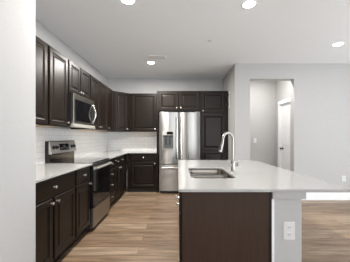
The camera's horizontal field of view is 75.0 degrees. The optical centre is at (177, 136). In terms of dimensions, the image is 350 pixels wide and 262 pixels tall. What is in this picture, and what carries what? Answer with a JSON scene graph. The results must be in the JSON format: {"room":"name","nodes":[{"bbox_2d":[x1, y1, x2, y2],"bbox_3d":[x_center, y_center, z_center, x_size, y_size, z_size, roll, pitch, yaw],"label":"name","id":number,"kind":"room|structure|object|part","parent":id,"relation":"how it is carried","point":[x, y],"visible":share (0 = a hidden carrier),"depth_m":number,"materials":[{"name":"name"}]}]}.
{"room":"kitchen","nodes":[
{"label":"kitchen","id":0,"kind":"room"},
{"bbox_2d":[0,0,35,261],"bbox_3d":[-1.455,-0.105,-1.498,0.910,2.790,6.205,0,0,0],"label":"wall","id":1,"kind":"structure","parent":0,"point":[17,17],"depth_m":1.42,"materials":[{"name":"paint"}]},
{"bbox_2d":[36,20,107,131],"bbox_3d":[-1.860,-0.105,3.743,0.100,2.790,4.275,0,0,0],"label":"wall","id":2,"kind":"structure","parent":0,"point":[42,32],"depth_m":3.67,"materials":[{"name":"paint"}]},
{"bbox_2d":[36,36,46,125],"bbox_3d":[-1.623,-0.598,2.101,0.370,0.935,0.972,0,0,0],"label":"upper cabinet","id":3,"kind":"object","parent":2,"relation":"attached to","point":[41,46],"visible":0.07,"depth_m":2.46,"materials":[{"name":"brown wood"}]},
{"bbox_2d":[36,44,69,126],"bbox_3d":[-1.623,-0.598,2.827,0.370,0.935,0.474,0,0,0],"label":"upper cabinet","id":4,"kind":"object","parent":2,"relation":"attached to","point":[57,63],"visible":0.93,"depth_m":2.79,"materials":[{"name":"brown wood"}]},
{"bbox_3d":[-1.480,-0.597,2.834,0.020,0.909,0.428,0,0,0],"label":"door","id":5,"kind":"part","parent":4,"relation":"part of","materials":[{"name":"brown wood"}]},
{"bbox_2d":[36,127,107,164],"bbox_3d":[-1.806,0.113,3.740,0.008,0.483,4.261,0,0,0],"label":"backsplash","id":6,"kind":"structure","parent":2,"relation":"attached to","point":[87,142],"depth_m":4.05,"materials":[{"name":"white tile"}]},
{"bbox_2d":[68,59,89,99],"bbox_3d":[-1.623,-0.835,3.454,0.370,0.460,0.772,0,0,0],"label":"upper cabinet","id":7,"kind":"object","parent":2,"relation":"attached to","point":[78,78],"visible":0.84,"depth_m":3.37,"materials":[{"name":"brown wood"}]},
{"bbox_3d":[-1.480,-0.834,3.264,0.020,0.434,0.352,0,0,0],"label":"door","id":8,"kind":"part","parent":7,"relation":"part of","materials":[{"name":"brown wood"}]},
{"bbox_2d":[64,93,95,128],"bbox_3d":[-1.571,-0.367,3.454,0.459,0.458,0.760,0,0,0],"label":"microwave","id":9,"kind":"object","parent":7,"relation":"attached to","point":[81,109],"visible":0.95,"depth_m":3.29,"materials":[{"name":"stainless steel"},{"name":"black glass"},{"name":"black plastic"}]},
{"bbox_3d":[-1.422,-0.390,3.454,0.034,0.413,0.760,0,0,0],"label":"door","id":10,"kind":"part","parent":9,"relation":"part of","materials":[{"name":"silver metal"}]},
{"bbox_3d":[-1.480,-0.834,3.643,0.020,0.434,0.354,0,0,0],"label":"door","id":11,"kind":"part","parent":7,"relation":"part of","materials":[{"name":"brown wood"}]},
{"bbox_2d":[71,74,106,130],"bbox_3d":[-1.623,-0.598,4.300,0.370,0.935,0.912,0,0,0],"label":"upper cabinet","id":12,"kind":"object","parent":2,"relation":"attached to","point":[98,90],"visible":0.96,"depth_m":4.27,"materials":[{"name":"brown wood"}]},
{"bbox_3d":[-1.657,-0.135,4.300,0.302,0.006,0.880,0,0,0],"label":"panel","id":13,"kind":"part","parent":12,"relation":"part of","materials":[{"name":"brown wood"}]},
{"bbox_3d":[-1.480,-0.597,4.072,0.020,0.909,0.428,0,0,0],"label":"door","id":14,"kind":"part","parent":12,"relation":"part of","materials":[{"name":"brown wood"}]},
{"bbox_3d":[-1.480,-0.597,4.528,0.020,0.909,0.428,0,0,0],"label":"door","id":15,"kind":"part","parent":12,"relation":"part of","materials":[{"name":"brown wood"}]},
{"bbox_2d":[107,87,112,130],"bbox_3d":[-1.623,-0.598,5.013,0.370,0.935,0.505,0,0,0],"label":"upper cabinet","id":16,"kind":"object","parent":2,"relation":"attached to","point":[109,91],"visible":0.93,"depth_m":4.91,"materials":[{"name":"brown wood"}]},
{"bbox_2d":[102,91,128,131],"bbox_3d":[-1.499,-0.598,5.569,0.604,0.935,0.603,0,0,0],"label":"upper cabinet","id":17,"kind":"object","parent":2,"relation":"attached to","point":[120,99],"visible":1,"depth_m":5.39,"materials":[{"name":"brown wood"}]},
{"bbox_3d":[-1.336,-0.597,5.402,0.344,0.909,0.020,0,0,-45],"label":"door","id":18,"kind":"part","parent":17,"relation":"part of","materials":[{"name":"brown wood"}]},
{"bbox_2d":[108,79,275,186],"bbox_3d":[0.545,-0.105,5.930,4.910,2.790,0.100,0,0,0],"label":"wall","id":19,"kind":"structure","parent":0,"point":[262,93],"depth_m":5.88,"materials":[{"name":"paint"}]},
{"bbox_2d":[108,132,156,150],"bbox_3d":[-1.152,0.113,5.876,1.316,0.483,0.008,0,0,0],"label":"backsplash","id":20,"kind":"structure","parent":19,"relation":"attached to","point":[117,141],"depth_m":5.87,"materials":[{"name":"white tile"}]},
{"bbox_2d":[129,93,156,131],"bbox_3d":[-0.846,-0.598,5.698,0.700,0.935,0.360,0,0,0],"label":"upper cabinet","id":21,"kind":"object","parent":19,"relation":"attached to","point":[142,106],"visible":0.96,"depth_m":5.55,"materials":[{"name":"brown wood"}]},
{"bbox_2d":[36,0,349,78],"bbox_3d":[1.660,-1.550,0.690,7.320,0.100,10.820,0,0,0],"label":"ceiling","id":22,"kind":"structure","parent":0,"point":[118,39],"depth_m":3.30,"materials":[{"name":"paint"}]},
{"bbox_2d":[120,0,134,4],"bbox_3d":[-0.550,-1.493,2.500,0.164,0.012,0.164,0,0,0],"label":"recessed light","id":23,"kind":"object","parent":22,"relation":"in","point":[127,2],"visible":1,"depth_m":2.52,"materials":[{"name":"white plastic"}]},
{"bbox_2d":[149,56,165,59],"bbox_3d":[-0.390,-1.495,4.300,0.300,0.010,0.200,0,0,0],"label":"ceiling vent","id":24,"kind":"object","parent":22,"relation":"in","point":[150,57],"visible":1,"depth_m":4.29,"materials":[{"name":"white metal"}]},
{"bbox_2d":[242,0,256,8],"bbox_3d":[0.803,-1.493,2.575,0.164,0.012,0.164,0,0,0],"label":"recessed light","id":25,"kind":"object","parent":22,"relation":"in","point":[247,4],"visible":1,"depth_m":2.56,"materials":[{"name":"white plastic"}]},
{"bbox_2d":[332,42,343,45],"bbox_3d":[2.585,-1.493,3.680,0.164,0.012,0.164,0,0,0],"label":"recessed light","id":26,"kind":"object","parent":22,"relation":"in","point":[338,43],"visible":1,"depth_m":3.67,"materials":[{"name":"white plastic"}]},
{"bbox_2d":[56,187,349,261],"bbox_3d":[1.660,1.340,0.690,7.320,0.100,10.820,0,0,0],"label":"floor","id":27,"kind":"structure","parent":0,"point":[138,226],"depth_m":3.05,"materials":[{"name":"brown wood"}]},
{"bbox_2d":[36,171,74,261],"bbox_3d":[-1.477,0.834,2.121,0.660,0.913,1.018,0,0,0],"label":"base cabinet","id":28,"kind":"object","parent":27,"relation":"on","point":[55,197],"visible":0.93,"depth_m":2.18,"materials":[{"name":"brown wood"}]},
{"bbox_3d":[-1.188,0.874,1.931,0.020,0.592,0.438,0,0,0],"label":"door","id":29,"kind":"part","parent":28,"relation":"part of","materials":[{"name":"brown wood"}]},
{"bbox_3d":[-1.188,0.476,2.165,0.020,0.172,0.906,0,0,0],"label":"drawer","id":30,"kind":"part","parent":28,"relation":"part of","materials":[{"name":"brown wood"}]},
{"bbox_2d":[36,163,91,182],"bbox_3d":[-1.481,0.366,2.341,0.656,0.022,1.467,0,0,0],"label":"countertop","id":31,"kind":"structure","parent":28,"relation":"on","point":[45,171],"depth_m":2.52,"materials":[{"name":"white stone"}]},
{"bbox_3d":[-1.188,0.874,2.399,0.020,0.592,0.438,0,0,0],"label":"door","id":32,"kind":"part","parent":28,"relation":"part of","materials":[{"name":"brown wood"}]},
{"bbox_2d":[45,140,111,230],"bbox_3d":[-1.444,0.674,3.460,0.709,1.232,0.766,0,0,0],"label":"range","id":33,"kind":"object","parent":27,"relation":"on","point":[55,151],"visible":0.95,"depth_m":3.33,"materials":[{"name":"silver metal"}]},
{"bbox_3d":[-1.728,0.149,3.460,0.036,0.162,0.738,0,0,0],"label":"control panel","id":34,"kind":"part","parent":33,"relation":"part of","materials":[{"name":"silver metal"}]},
{"bbox_2d":[51,158,108,163],"bbox_3d":[-1.450,0.357,3.460,0.580,0.019,0.762,0,0,0],"label":"cooktop","id":35,"kind":"object","parent":33,"relation":"in","point":[62,160],"depth_m":3.38,"materials":[{"name":"grey"}]},
{"bbox_2d":[84,161,111,229],"bbox_3d":[-1.440,0.814,3.460,0.701,0.893,0.758,0,0,0],"label":"oven","id":36,"kind":"object","parent":33,"relation":"in","point":[99,170],"depth_m":3.28,"materials":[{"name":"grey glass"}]},
{"bbox_3d":[-1.172,0.383,3.460,0.036,0.033,0.762,0,0,0],"label":"trim","id":37,"kind":"part","parent":33,"relation":"part of","materials":[{"name":"black plastic"}]},
{"bbox_3d":[-1.167,1.105,3.460,0.044,0.260,0.758,0,0,0],"label":"storage drawer","id":38,"kind":"part","parent":33,"relation":"part of","materials":[{"name":"silver metal"}]},
{"bbox_2d":[69,166,91,247],"bbox_3d":[-1.477,0.834,2.853,0.660,0.913,0.442,0,0,0],"label":"base cabinet","id":39,"kind":"object","parent":27,"relation":"on","point":[82,176],"visible":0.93,"depth_m":2.81,"materials":[{"name":"brown wood"}]},
{"bbox_3d":[-1.188,0.476,2.854,0.020,0.172,0.416,0,0,0],"label":"drawer","id":40,"kind":"part","parent":39,"relation":"part of","materials":[{"name":"brown wood"}]},
{"bbox_3d":[-1.188,0.874,2.854,0.020,0.592,0.416,0,0,0],"label":"door","id":41,"kind":"part","parent":39,"relation":"part of","materials":[{"name":"brown wood"}]},
{"bbox_2d":[109,158,113,203],"bbox_3d":[-1.477,0.834,4.051,0.660,0.913,0.405,0,0,0],"label":"base cabinet","id":42,"kind":"object","parent":27,"relation":"on","point":[112,159],"visible":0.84,"depth_m":4.06,"materials":[{"name":"brown wood"}]},
{"bbox_3d":[-1.188,0.476,4.051,0.020,0.172,0.374,0,0,0],"label":"drawer","id":43,"kind":"part","parent":42,"relation":"part of","materials":[{"name":"brown wood"}]},
{"bbox_3d":[-1.188,1.065,4.051,0.020,0.209,0.374,0,0,0],"label":"drawer","id":44,"kind":"part","parent":42,"relation":"part of","materials":[{"name":"brown wood"}]},
{"bbox_3d":[-1.188,0.851,4.051,0.020,0.189,0.374,0,0,0],"label":"drawer","id":45,"kind":"part","parent":42,"relation":"part of","materials":[{"name":"brown wood"}]},
{"bbox_3d":[-1.188,0.659,4.051,0.020,0.162,0.374,0,0,0],"label":"drawer","id":46,"kind":"part","parent":42,"relation":"part of","materials":[{"name":"brown wood"}]},
{"bbox_2d":[74,151,156,158],"bbox_3d":[-1.152,0.366,4.863,1.316,0.022,2.033,0,0,0],"label":"countertop","id":47,"kind":"structure","parent":42,"relation":"on","point":[106,154],"depth_m":4.62,"materials":[{"name":"white stone"}]},
{"bbox_2d":[110,154,125,205],"bbox_3d":[-1.477,0.834,4.769,0.660,0.913,1.028,0,0,0],"label":"base cabinet","id":48,"kind":"object","parent":27,"relation":"on","point":[120,161],"visible":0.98,"depth_m":4.59,"materials":[{"name":"brown wood"}]},
{"bbox_3d":[-1.188,0.476,4.442,0.020,0.172,0.346,0,0,0],"label":"drawer","id":49,"kind":"part","parent":48,"relation":"part of","materials":[{"name":"brown wood"}]},
{"bbox_3d":[-1.188,0.874,4.442,0.020,0.592,0.346,0,0,0],"label":"door","id":50,"kind":"part","parent":48,"relation":"part of","materials":[{"name":"brown wood"}]},
{"bbox_3d":[-1.188,0.874,4.808,0.020,0.592,0.346,0,0,0],"label":"door","id":51,"kind":"part","parent":48,"relation":"part of","materials":[{"name":"brown wood"}]},
{"bbox_3d":[-1.188,0.476,4.808,0.020,0.172,0.346,0,0,0],"label":"drawer","id":52,"kind":"part","parent":48,"relation":"part of","materials":[{"name":"brown wood"}]},
{"bbox_2d":[128,153,156,191],"bbox_3d":[-0.834,0.834,5.564,0.680,0.913,0.622,0,0,0],"label":"base cabinet","id":53,"kind":"object","parent":27,"relation":"on","point":[142,167],"visible":0.97,"depth_m":5.29,"materials":[{"name":"brown wood"}]},
{"bbox_3d":[-0.804,0.476,5.295,0.590,0.172,0.020,0,0,0],"label":"drawer","id":54,"kind":"part","parent":53,"relation":"part of","materials":[{"name":"brown wood"}]},
{"bbox_3d":[-0.804,0.874,5.295,0.590,0.592,0.020,0,0,0],"label":"door","id":55,"kind":"part","parent":53,"relation":"part of","materials":[{"name":"brown wood"}]},
{"bbox_2d":[157,91,199,192],"bbox_3d":[0.012,0.113,5.548,1.008,2.355,0.660,0,0,0],"label":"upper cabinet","id":56,"kind":"object","parent":27,"relation":"on","point":[167,101],"visible":1,"depth_m":5.25,"materials":[{"name":"brown wood"}]},
{"bbox_3d":[-0.478,0.113,5.566,0.028,2.355,0.608,0,0,0],"label":"panel","id":57,"kind":"part","parent":56,"relation":"part of","materials":[{"name":"brown wood"}]},
{"bbox_3d":[-0.218,-0.833,5.260,0.448,0.421,0.020,0,0,0],"label":"door","id":58,"kind":"part","parent":56,"relation":"part of","materials":[{"name":"brown wood"}]},
{"bbox_3d":[0.266,-0.833,5.260,0.464,0.421,0.020,0,0,0],"label":"door","id":59,"kind":"part","parent":56,"relation":"part of","materials":[{"name":"brown wood"}]},
{"bbox_2d":[159,112,199,192],"bbox_3d":[0.034,0.357,5.482,0.942,1.866,0.776,0,0,0],"label":"refrigerator","id":60,"kind":"object","parent":27,"relation":"on","point":[179,132],"visible":0.8,"depth_m":5.15,"materials":[{"name":"grey metal"}]},
{"bbox_3d":[0.034,0.923,5.198,0.942,0.594,0.096,0,0,0],"label":"freezer drawer","id":61,"kind":"part","parent":60,"relation":"part of","materials":[{"name":"silver metal"}]},
{"bbox_3d":[-0.210,0.025,5.198,0.455,1.170,0.096,0,0,0],"label":"door","id":62,"kind":"part","parent":60,"relation":"part of","materials":[{"name":"silver metal"}]},
{"bbox_3d":[-0.023,0.025,5.133,0.033,0.930,0.078,0,0,0],"label":"handle","id":63,"kind":"part","parent":60,"relation":"part of","materials":[{"name":"silver metal"}]},
{"bbox_3d":[0.072,0.025,5.133,0.033,0.930,0.078,0,0,0],"label":"handle","id":64,"kind":"part","parent":60,"relation":"part of","materials":[{"name":"silver metal"}]},
{"bbox_3d":[0.265,0.025,5.198,0.479,1.170,0.096,0,0,0],"label":"door","id":65,"kind":"part","parent":60,"relation":"part of","materials":[{"name":"silver metal"}]},
{"bbox_2d":[200,91,227,159],"bbox_3d":[0.835,0.113,5.548,0.632,2.355,0.660,0,0,0],"label":"pantry cabinet","id":66,"kind":"object","parent":27,"relation":"on","point":[213,108],"visible":0.56,"depth_m":5.25,"materials":[{"name":"brown wood"}]},
{"bbox_3d":[0.814,0.746,5.260,0.534,0.848,0.020,0,0,0],"label":"door","id":67,"kind":"part","parent":66,"relation":"part of","materials":[{"name":"brown wood"}]},
{"bbox_3d":[0.814,-0.117,5.260,0.534,0.845,0.020,0,0,0],"label":"door","id":68,"kind":"part","parent":66,"relation":"part of","materials":[{"name":"brown wood"}]},
{"bbox_3d":[0.814,-0.807,5.260,0.534,0.471,0.020,0,0,0],"label":"door","id":69,"kind":"part","parent":66,"relation":"part of","materials":[{"name":"brown wood"}]},
{"bbox_2d":[176,175,305,261],"bbox_3d":[0.463,0.844,2.689,0.964,0.892,2.022,0,0,0],"label":"kitchen island","id":70,"kind":"object","parent":27,"relation":"on","point":[213,226],"visible":0.66,"depth_m":1.68,"materials":[{"name":"brown wood"}]},
{"bbox_3d":[0.022,0.486,1.899,0.020,0.152,0.379,0,0,0],"label":"drawer","id":71,"kind":"part","parent":70,"relation":"part of","materials":[{"name":"brown wood"}]},
{"bbox_3d":[0.022,0.874,1.899,0.020,0.592,0.379,0,0,0],"label":"door","id":72,"kind":"part","parent":70,"relation":"part of","materials":[{"name":"brown wood"}]},
{"bbox_3d":[0.350,0.844,1.691,0.638,0.892,0.018,0,0,0],"label":"panel","id":73,"kind":"part","parent":70,"relation":"part of","materials":[{"name":"brown wood"}]},
{"bbox_2d":[178,160,349,191],"bbox_3d":[0.626,0.387,2.685,1.247,0.022,2.090,0,0,0],"label":"island countertop","id":74,"kind":"structure","parent":70,"relation":"on","point":[250,175],"depth_m":1.97,"materials":[{"name":"white stone"}]},
{"bbox_2d":[189,169,232,177],"bbox_3d":[0.331,0.499,2.445,0.442,0.202,0.764,0,0,0],"label":"sink","id":75,"kind":"object","parent":74,"relation":"in","point":[194,173],"visible":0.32,"depth_m":2.69,"materials":[{"name":"silver metal"}]},
{"bbox_3d":[0.331,0.505,2.633,0.416,0.190,0.362,0,0,0],"label":"bowl","id":76,"kind":"part","parent":75,"relation":"part of","materials":[{"name":"silver metal"}]},
{"bbox_3d":[0.331,0.505,2.247,0.416,0.190,0.342,0,0,0],"label":"bowl","id":77,"kind":"part","parent":75,"relation":"part of","materials":[{"name":"silver metal"}]},
{"bbox_2d":[218,132,238,171],"bbox_3d":[0.526,0.159,2.414,0.274,0.433,0.078,0,0,-29],"label":"kitchen faucet","id":78,"kind":"object","parent":74,"relation":"on","point":[232,164],"visible":0.99,"depth_m":2.43,"materials":[{"name":"silver metal"}]},
{"bbox_3d":[0.524,0.104,2.401,0.190,0.323,0.026,0,0,-37],"label":"spout","id":79,"kind":"part","parent":78,"relation":"part of","materials":[{"name":"silver metal"}]},
{"bbox_2d":[283,222,294,239],"bbox_3d":[0.826,0.698,1.695,0.086,0.132,0.008,0,0,0],"label":"wall outlet","id":80,"kind":"object","parent":70,"relation":"attached to","point":[288,227],"visible":1,"depth_m":1.69,"materials":[{"name":"white plastic"}]},
{"bbox_3d":[0.821,0.428,2.689,0.248,0.060,2.022,0,0,0],"label":"cap trim","id":81,"kind":"part","parent":70,"relation":"part of","materials":[{"name":"paint"}]},
{"bbox_2d":[276,81,289,166],"bbox_3d":[2.580,-0.105,5.350,0.120,2.790,1.060,0,0,0],"label":"wall","id":82,"kind":"structure","parent":0,"point":[282,87],"depth_m":5.66,"materials":[{"name":"paint"}]},
{"bbox_2d":[278,98,289,170],"bbox_3d":[2.550,0.205,5.265,0.140,2.170,0.890,0,0,0],"label":"door","id":83,"kind":"structure","parent":82,"relation":"in","point":[284,105],"depth_m":5.45,"materials":[{"name":"white paint"}]},
{"bbox_3d":[2.547,0.190,5.245,0.007,1.700,0.520,0,0,0],"label":"panel","id":84,"kind":"part","parent":83,"relation":"part of","materials":[{"name":"white paint"}]},
{"bbox_2d":[223,64,349,192],"bbox_3d":[3.183,-0.105,5.270,4.035,2.790,1.220,0,0,0],"label":"wall","id":85,"kind":"structure","parent":0,"point":[319,93],"depth_m":4.66,"materials":[{"name":"paint"}]},
{"bbox_2d":[302,193,349,199],"bbox_3d":[3.780,1.212,4.652,2.809,0.155,0.015,0,0,0],"label":"baseboard","id":86,"kind":"structure","parent":85,"relation":"attached to","point":[309,196],"depth_m":4.64,"materials":[{"name":"white paint"}]}
]}

